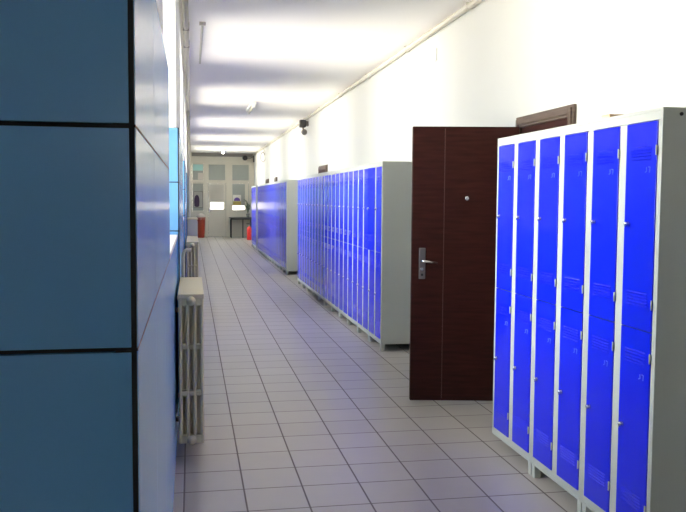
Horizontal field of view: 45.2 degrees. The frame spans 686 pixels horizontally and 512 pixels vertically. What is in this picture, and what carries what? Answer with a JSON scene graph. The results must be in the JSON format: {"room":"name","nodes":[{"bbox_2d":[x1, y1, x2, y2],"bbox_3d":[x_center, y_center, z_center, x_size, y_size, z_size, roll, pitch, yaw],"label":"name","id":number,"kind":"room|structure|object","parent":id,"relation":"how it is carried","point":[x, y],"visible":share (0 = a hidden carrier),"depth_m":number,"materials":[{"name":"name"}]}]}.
{"room":"school corridor","nodes":[
{"label":"school corridor","id":0,"kind":"room"},
{"bbox_2d":[156,0,186,172],"bbox_3d":[-2.865,-1.063,13.591,0.528,3.090,33.850,0,4,-10],"label":"wall","id":1,"kind":"structure","parent":0,"point":[168,10],"depth_m":5.21,"materials":[{"name":"white paint"}]},
{"bbox_2d":[0,0,171,511],"bbox_3d":[-0.609,0.360,2.013,0.325,1.889,1.780,0,4,-10],"label":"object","id":2,"kind":"structure","parent":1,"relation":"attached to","point":[85,323],"depth_m":1.13,"materials":[{"name":"blue tile"}]},
{"bbox_2d":[170,241,177,511],"bbox_3d":[-0.853,0.564,4.113,0.014,1.186,2.398,0,4,-10],"label":"cladding","id":3,"kind":"object","parent":1,"relation":"attached to","point":[173,260],"visible":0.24,"depth_m":4.18,"materials":[{"name":"blue tile"}]},
{"bbox_2d":[170,235,177,257],"bbox_3d":[-1.021,-0.041,4.039,0.372,0.023,2.398,0,4,-10],"label":"window sill","id":4,"kind":"structure","parent":1,"relation":"attached to","point":[173,238],"depth_m":4.38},
{"bbox_2d":[169,128,182,421],"bbox_3d":[-1.415,0.050,6.394,0.325,1.889,2.350,0,4,-10],"label":"cladding","id":5,"kind":"object","parent":1,"relation":"attached to","point":[175,144],"visible":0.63,"depth_m":5.24,"materials":[{"name":"blue tile"}]},
{"bbox_2d":[183,161,186,276],"bbox_3d":[-2.273,-0.280,11.054,0.325,1.889,2.350,0,4,-10],"label":"cladding","id":6,"kind":"object","parent":1,"relation":"attached to","point":[184,165],"visible":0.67,"depth_m":9.94,"materials":[{"name":"blue tile"}]},
{"bbox_2d":[186,173,186,238],"bbox_3d":[-3.131,-0.610,15.714,0.325,1.889,2.350,0,4,-10],"label":"cladding","id":7,"kind":"object","parent":1,"relation":"attached to","point":[186,173],"visible":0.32,"depth_m":14.56,"materials":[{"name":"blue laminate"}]},
{"bbox_2d":[175,248,203,444],"bbox_3d":[-0.919,0.486,4.939,0.154,1.007,1.063,0,4,-10],"label":"radiator","id":8,"kind":"object","parent":1,"relation":"attached to","point":[190,297],"visible":1,"depth_m":4.47,"materials":[{"name":"beige metal"}]},
{"bbox_2d":[186,236,198,276],"bbox_3d":[-1.917,0.193,10.409,0.170,0.820,1.537,0,4,-10],"label":"radiator","id":9,"kind":"object","parent":1,"relation":"attached to","point":[192,241],"visible":0.59,"depth_m":9.68,"materials":[{"name":"beige metal"}]},
{"bbox_2d":[190,153,253,236],"bbox_3d":[-4.674,-2.249,30.460,2.760,3.090,0.070,0,4,-10],"label":"wall","id":10,"kind":"structure","parent":0,"point":[236,224],"depth_m":30.47,"materials":[{"name":"beige paint"}]},
{"bbox_2d":[192,163,203,180],"bbox_3d":[-5.335,-3.083,30.283,0.423,0.628,0.053,0,4,-10],"label":"window","id":11,"kind":"structure","parent":10,"relation":"in","point":[197,169],"depth_m":30.28,"materials":[{"name":"teal glass"}]},
{"bbox_2d":[192,183,203,210],"bbox_3d":[-5.341,-2.173,30.346,0.423,1.043,0.053,0,4,-10],"label":"window","id":12,"kind":"structure","parent":10,"relation":"in","point":[195,186],"depth_m":30.33,"materials":[{"name":"grey glass"}]},
{"bbox_2d":[194,191,202,207],"bbox_3d":[-5.328,-2.078,30.319,0.340,0.600,0.018,0,4,-10],"label":"poster","id":13,"kind":"object","parent":12,"relation":"attached to","point":[198,195],"visible":1,"depth_m":30.31,"materials":[{"name":"grey paper"}]},
{"bbox_2d":[208,183,225,236],"bbox_3d":[-4.658,-1.701,30.467,0.681,1.993,0.109,0,4,-10],"label":"door","id":14,"kind":"structure","parent":10,"relation":"in","point":[216,191],"depth_m":30.48,"materials":[{"name":"grey paint"}]},
{"bbox_2d":[208,164,225,180],"bbox_3d":[-4.655,-3.087,30.408,0.655,0.628,0.053,0,4,-10],"label":"window","id":15,"kind":"structure","parent":10,"relation":"in","point":[216,172],"depth_m":30.40,"materials":[{"name":"grey glass"}]},
{"bbox_2d":[210,185,223,201],"bbox_3d":[-4.657,-2.310,30.445,0.494,0.644,0.009,0,4,-10],"label":"window pane","id":16,"kind":"object","parent":10,"relation":"attached to","point":[216,191],"depth_m":30.45,"materials":[{"name":"grey glass"}]},
{"bbox_2d":[232,183,245,210],"bbox_3d":[-3.879,-2.197,30.614,0.520,1.013,0.053,0,4,-10],"label":"window","id":17,"kind":"structure","parent":10,"relation":"in","point":[237,188],"depth_m":30.60,"materials":[{"name":"grey glass"}]},
{"bbox_2d":[233,195,240,205],"bbox_3d":[-3.939,-2.072,30.589,0.300,0.395,0.008,0,4,-10],"label":"poster","id":18,"kind":"object","parent":17,"relation":"attached to","point":[236,198],"visible":1,"depth_m":30.59,"materials":[{"name":"white paper"}]},
{"bbox_2d":[232,164,248,180],"bbox_3d":[-3.804,-3.093,30.564,0.660,0.628,0.053,0,4,-10],"label":"window","id":19,"kind":"structure","parent":10,"relation":"in","point":[240,172],"depth_m":30.56,"materials":[{"name":"grey glass"}]},
{"bbox_2d":[247,183,249,210],"bbox_3d":[-3.524,-2.199,30.679,0.078,1.013,0.053,0,4,-10],"label":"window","id":20,"kind":"structure","parent":10,"relation":"in","point":[248,188],"depth_m":30.66,"materials":[{"name":"beige paint"}]},
{"bbox_2d":[179,0,471,153],"bbox_3d":[-1.607,-2.697,13.859,3.120,0.150,34.550,0,4,-10],"label":"ceiling","id":21,"kind":"structure","parent":0,"point":[290,58],"depth_m":9.39,"materials":[{"name":"white paint"}]},
{"bbox_2d":[182,0,190,153],"bbox_3d":[-2.921,-2.711,15.589,0.060,0.080,29.420,0,4,-10],"label":"pipe","id":22,"kind":"object","parent":21,"relation":"attached to","point":[185,10],"visible":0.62,"depth_m":8.56,"materials":[{"name":"white metal"}]},
{"bbox_2d":[199,22,205,63],"bbox_3d":[-1.530,-2.260,8.874,0.060,0.032,2.380,0,4,-10],"label":"conduit","id":23,"kind":"object","parent":21,"relation":"attached to","point":[202,24],"visible":1,"depth_m":8.43,"materials":[{"name":"beige paint"}]},
{"bbox_2d":[192,153,252,156],"bbox_3d":[-4.413,-3.723,30.317,2.279,0.124,0.099,0,4,-10],"label":"beam","id":24,"kind":"structure","parent":21,"relation":"attached to","point":[193,154],"depth_m":30.28,"materials":[{"name":"grey paint"}]},
{"bbox_2d":[246,102,256,113],"bbox_3d":[-1.639,-2.634,14.699,0.100,0.092,1.236,0,4,-10],"label":"ceiling lamp","id":25,"kind":"object","parent":21,"relation":"attached to","point":[252,105],"visible":1,"depth_m":14.41,"materials":[{"name":"white paint"}]},
{"bbox_2d":[173,237,576,511],"bbox_3d":[-1.628,0.535,14.084,3.120,0.150,34.550,0,4,-10],"label":"floor","id":26,"kind":"structure","parent":0,"point":[303,412],"depth_m":5.27,"materials":[{"name":"grey tile"}]},
{"bbox_2d":[187,110,189,216],"bbox_3d":[-2.801,-1.119,14.949,0.054,3.011,0.054,0,4,-10],"label":"riser pipe","id":27,"kind":"object","parent":26,"relation":"on","point":[188,111],"visible":0.66,"depth_m":14.89,"materials":[{"name":"beige metal"}]},
{"bbox_2d":[187,217,197,235],"bbox_3d":[-2.637,-0.121,14.438,0.176,1.094,0.716,0,4,-10],"label":"base cabinet","id":28,"kind":"object","parent":26,"relation":"on","point":[192,223],"visible":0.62,"depth_m":14.07,"materials":[{"name":"beige paint"}]},
{"bbox_2d":[196,213,205,237],"bbox_3d":[-5.151,-1.103,29.858,0.344,0.879,0.339,0,4,-10],"label":"waste bin","id":29,"kind":"object","parent":26,"relation":"on","point":[201,217],"visible":0.84,"depth_m":29.74,"materials":[{"name":"red plastic"}]},
{"bbox_2d":[229,217,251,237],"bbox_3d":[-3.762,-1.057,30.300,0.840,0.744,0.660,0,4,-10],"label":"table","id":30,"kind":"object","parent":26,"relation":"on","point":[231,218],"visible":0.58,"depth_m":30.00,"materials":[{"name":"grey metal"}]},
{"bbox_2d":[244,199,250,216],"bbox_3d":[-3.462,-1.747,30.121,0.366,0.660,0.376,0,4,-10],"label":"potted plant","id":31,"kind":"object","parent":30,"relation":"on","point":[247,207],"visible":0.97,"depth_m":30.07,"materials":[{"name":"green plant"}]},
{"bbox_2d":[246,223,251,239],"bbox_3d":[-3.239,-0.844,28.497,0.176,0.576,0.183,3,5,37],"label":"fire extinguisher","id":32,"kind":"object","parent":26,"relation":"on","point":[249,229],"visible":0.93,"depth_m":28.43,"materials":[{"name":"red metal"}]},
{"bbox_2d":[251,186,252,246],"bbox_3d":[-2.438,-1.163,24.360,0.509,1.800,0.567,0,4,-10],"label":"locker","id":33,"kind":"object","parent":26,"relation":"on","point":[252,186],"visible":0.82,"depth_m":24.20,"materials":[{"name":"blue metal"}]},
{"bbox_2d":[253,186,254,248],"bbox_3d":[-2.336,-1.124,23.803,0.509,1.800,0.567,0,4,-10],"label":"locker","id":34,"kind":"object","parent":26,"relation":"on","point":[253,186],"visible":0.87,"depth_m":23.78,"materials":[{"name":"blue metal"}]},
{"bbox_2d":[254,185,257,249],"bbox_3d":[-2.233,-1.084,23.245,0.509,1.800,0.567,0,4,-10],"label":"locker","id":35,"kind":"object","parent":26,"relation":"on","point":[255,186],"visible":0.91,"depth_m":22.98,"materials":[{"name":"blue metal"}]},
{"bbox_2d":[258,185,259,251],"bbox_3d":[-2.008,-0.998,22.021,0.509,1.800,0.567,0,4,-10],"label":"locker","id":36,"kind":"object","parent":26,"relation":"on","point":[258,185],"visible":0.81,"depth_m":21.95,"materials":[{"name":"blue metal"}]},
{"bbox_2d":[259,185,261,253],"bbox_3d":[-1.905,-0.958,21.463,0.509,1.800,0.567,0,4,-10],"label":"locker","id":37,"kind":"object","parent":26,"relation":"on","point":[260,185],"visible":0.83,"depth_m":21.36,"materials":[{"name":"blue metal"}]},
{"bbox_2d":[261,184,262,254],"bbox_3d":[-1.802,-0.919,20.906,0.509,1.800,0.567,0,4,-10],"label":"locker","id":38,"kind":"object","parent":26,"relation":"on","point":[261,184],"visible":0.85,"depth_m":20.98,"materials":[{"name":"blue metal"}]},
{"bbox_2d":[263,184,264,255],"bbox_3d":[-1.700,-0.879,20.348,0.509,1.800,0.567,0,4,-10],"label":"locker","id":39,"kind":"object","parent":26,"relation":"on","point":[263,184],"visible":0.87,"depth_m":20.41,"materials":[{"name":"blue metal"}]},
{"bbox_2d":[265,183,267,258],"bbox_3d":[-1.597,-0.840,19.790,0.509,1.800,0.567,0,4,-10],"label":"locker","id":40,"kind":"object","parent":26,"relation":"on","point":[266,183],"visible":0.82,"depth_m":19.82,"materials":[{"name":"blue metal"}]},
{"bbox_2d":[267,183,269,258],"bbox_3d":[-1.494,-0.800,19.233,0.509,1.800,0.567,0,4,-10],"label":"locker","id":41,"kind":"object","parent":26,"relation":"on","point":[268,184],"visible":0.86,"depth_m":19.15,"materials":[{"name":"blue metal"}]},
{"bbox_2d":[270,182,271,260],"bbox_3d":[-1.392,-0.761,18.675,0.509,1.800,0.567,0,4,-10],"label":"locker","id":42,"kind":"object","parent":26,"relation":"on","point":[271,182],"visible":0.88,"depth_m":18.57,"materials":[{"name":"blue metal"}]},
{"bbox_2d":[272,182,274,264],"bbox_3d":[-1.289,-0.721,18.117,0.509,1.800,0.567,0,4,-10],"label":"locker","id":43,"kind":"object","parent":26,"relation":"on","point":[273,183],"visible":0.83,"depth_m":17.99,"materials":[{"name":"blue metal"}]},
{"bbox_2d":[274,181,276,264],"bbox_3d":[-1.186,-0.682,17.560,0.509,1.800,0.567,0,4,-10],"label":"locker","id":44,"kind":"object","parent":26,"relation":"on","point":[275,238],"visible":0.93,"depth_m":17.51,"materials":[{"name":"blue metal"}]},
{"bbox_2d":[277,181,279,266],"bbox_3d":[-1.084,-0.642,17.002,0.509,1.800,0.567,0,4,-10],"label":"locker","id":45,"kind":"object","parent":26,"relation":"on","point":[278,182],"visible":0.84,"depth_m":16.99,"materials":[{"name":"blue metal"}]},
{"bbox_2d":[280,180,282,269],"bbox_3d":[-0.981,-0.603,16.445,0.509,1.800,0.567,0,4,-10],"label":"locker","id":46,"kind":"object","parent":26,"relation":"on","point":[281,182],"visible":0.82,"depth_m":16.42,"materials":[{"name":"blue metal"}]},
{"bbox_2d":[283,180,297,274],"bbox_3d":[-0.878,-0.563,15.887,0.509,1.800,0.567,0,4,-10],"label":"locker","id":47,"kind":"object","parent":26,"relation":"on","point":[290,187],"visible":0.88,"depth_m":15.60,"materials":[{"name":"grey metal"}]},
{"bbox_2d":[297,177,301,283],"bbox_3d":[-0.478,-0.406,13.671,0.523,1.800,0.567,0,4,-10],"label":"locker","id":48,"kind":"object","parent":26,"relation":"on","point":[299,203],"visible":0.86,"depth_m":13.62,"materials":[{"name":"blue metal"}]},
{"bbox_2d":[301,176,306,287],"bbox_3d":[-0.375,-0.367,13.114,0.523,1.800,0.567,0,4,-10],"label":"locker","id":49,"kind":"object","parent":26,"relation":"on","point":[304,178],"visible":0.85,"depth_m":13.08,"materials":[{"name":"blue metal"}]},
{"bbox_2d":[306,175,312,291],"bbox_3d":[-0.272,-0.327,12.556,0.523,1.800,0.567,0,4,-10],"label":"locker","id":50,"kind":"object","parent":26,"relation":"on","point":[309,177],"visible":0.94,"depth_m":12.52,"materials":[{"name":"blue metal"}]},
{"bbox_2d":[311,174,317,295],"bbox_3d":[-0.170,-0.288,11.998,0.523,1.800,0.567,0,4,-10],"label":"locker","id":51,"kind":"object","parent":26,"relation":"on","point":[314,260],"visible":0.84,"depth_m":11.92,"materials":[{"name":"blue metal"}]},
{"bbox_2d":[317,172,324,300],"bbox_3d":[-0.067,-0.248,11.441,0.523,1.800,0.567,0,4,-10],"label":"locker","id":52,"kind":"object","parent":26,"relation":"on","point":[321,176],"visible":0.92,"depth_m":11.36,"materials":[{"name":"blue metal"}]},
{"bbox_2d":[323,171,331,305],"bbox_3d":[0.036,-0.209,10.883,0.523,1.800,0.567,0,4,-10],"label":"locker","id":53,"kind":"object","parent":26,"relation":"on","point":[328,175],"visible":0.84,"depth_m":10.79,"materials":[{"name":"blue metal"}]},
{"bbox_2d":[330,169,339,316],"bbox_3d":[0.139,-0.169,10.325,0.523,1.800,0.567,0,4,-10],"label":"locker","id":54,"kind":"object","parent":26,"relation":"on","point":[335,205],"visible":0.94,"depth_m":10.25,"materials":[{"name":"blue metal"}]},
{"bbox_2d":[338,168,348,323],"bbox_3d":[0.241,-0.130,9.768,0.523,1.800,0.567,0,4,-10],"label":"locker","id":55,"kind":"object","parent":26,"relation":"on","point":[344,173],"visible":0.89,"depth_m":9.71,"materials":[{"name":"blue metal"}]},
{"bbox_2d":[347,166,358,331],"bbox_3d":[0.344,-0.090,9.210,0.523,1.800,0.567,0,4,-10],"label":"locker","id":56,"kind":"object","parent":26,"relation":"on","point":[352,279],"visible":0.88,"depth_m":9.13,"materials":[{"name":"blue metal"}]},
{"bbox_2d":[357,164,369,340],"bbox_3d":[0.447,-0.051,8.652,0.523,1.800,0.567,0,4,-10],"label":"locker","id":57,"kind":"object","parent":26,"relation":"on","point":[363,252],"visible":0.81,"depth_m":8.60,"materials":[{"name":"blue metal"}]},
{"bbox_2d":[367,161,411,350],"bbox_3d":[0.541,-0.011,8.093,0.539,1.800,0.567,0,4,-10],"label":"locker","id":58,"kind":"object","parent":26,"relation":"on","point":[389,182],"visible":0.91,"depth_m":7.82,"materials":[{"name":"grey metal"}]},
{"bbox_2d":[492,131,538,474],"bbox_3d":[1.176,0.237,4.593,0.523,1.800,0.567,0,4,-10],"label":"locker","id":59,"kind":"object","parent":26,"relation":"on","point":[517,163],"visible":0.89,"depth_m":4.51,"materials":[{"name":"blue metal"}]},
{"bbox_2d":[531,121,591,511],"bbox_3d":[1.278,0.276,4.036,0.523,1.800,0.567,0,4,-10],"label":"locker","id":60,"kind":"object","parent":26,"relation":"on","point":[564,152],"visible":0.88,"depth_m":3.95,"materials":[{"name":"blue metal"}]},
{"bbox_2d":[581,107,685,511],"bbox_3d":[1.382,0.316,3.475,0.523,1.800,0.574,0,4,-10],"label":"locker","id":61,"kind":"object","parent":26,"relation":"on","point":[634,455],"visible":1,"depth_m":3.27,"materials":[{"name":"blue metal"}]},
{"bbox_2d":[601,114,622,118],"bbox_3d":[1.161,-0.600,3.540,0.074,0.014,0.074,0,4,-10],"label":"box","id":62,"kind":"object","parent":61,"relation":"on","point":[607,115],"visible":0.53,"depth_m":3.51,"materials":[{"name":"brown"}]},
{"bbox_2d":[254,0,685,185],"bbox_3d":[-0.181,-1.090,14.236,0.200,3.090,34.550,0,4,-10],"label":"wall","id":63,"kind":"structure","parent":0,"point":[500,62],"depth_m":6.17,"materials":[{"name":"white paint"}]},
{"bbox_2d":[242,155,253,161],"bbox_3d":[-3.478,-3.588,30.360,0.473,0.250,0.221,-1,4,-21],"label":"security camera","id":64,"kind":"object","parent":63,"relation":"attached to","point":[244,157],"visible":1,"depth_m":30.31,"materials":[{"name":"black plastic"}]},
{"bbox_2d":[299,120,308,134],"bbox_3d":[-0.777,-2.557,16.392,0.174,0.300,0.150,0,4,-10],"label":"security camera","id":65,"kind":"object","parent":63,"relation":"attached to","point":[302,123],"visible":1,"depth_m":16.34,"materials":[{"name":"grey plastic"}]},
{"bbox_2d":[318,164,327,172],"bbox_3d":[-0.362,-0.585,14.590,0.034,2.030,0.900,0,4,-10],"label":"door frame","id":66,"kind":"structure","parent":63,"relation":"attached to","point":[322,167],"depth_m":14.34,"materials":[{"name":"brown wood"}]},
{"bbox_2d":[253,0,482,155],"bbox_3d":[-0.258,-2.559,13.854,0.069,0.060,33.592,0,4,-10],"label":"pipe","id":67,"kind":"object","parent":63,"relation":"attached to","point":[469,5],"visible":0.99,"depth_m":8.96,"materials":[{"name":"white metal"}]},
{"bbox_2d":[434,48,436,61],"bbox_3d":[0.882,-1.916,7.844,0.012,0.120,0.070,0,4,-10],"label":"junction box","id":68,"kind":"object","parent":63,"relation":"attached to","point":[435,49],"visible":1,"depth_m":7.83,"materials":[{"name":"white paint"}]},
{"bbox_2d":[409,126,518,400],"bbox_3d":[0.859,0.066,5.805,0.764,1.941,0.104,0,4,1],"label":"door","id":69,"kind":"structure","parent":63,"relation":"in","point":[454,189],"depth_m":5.81,"materials":[{"name":"brown wood"}]},
{"bbox_2d":[515,104,576,134],"bbox_3d":[1.312,0.059,5.495,0.034,2.030,0.900,0,4,-10],"label":"door frame","id":70,"kind":"structure","parent":63,"relation":"attached to","point":[554,118],"depth_m":5.34,"materials":[{"name":"brown wood"}]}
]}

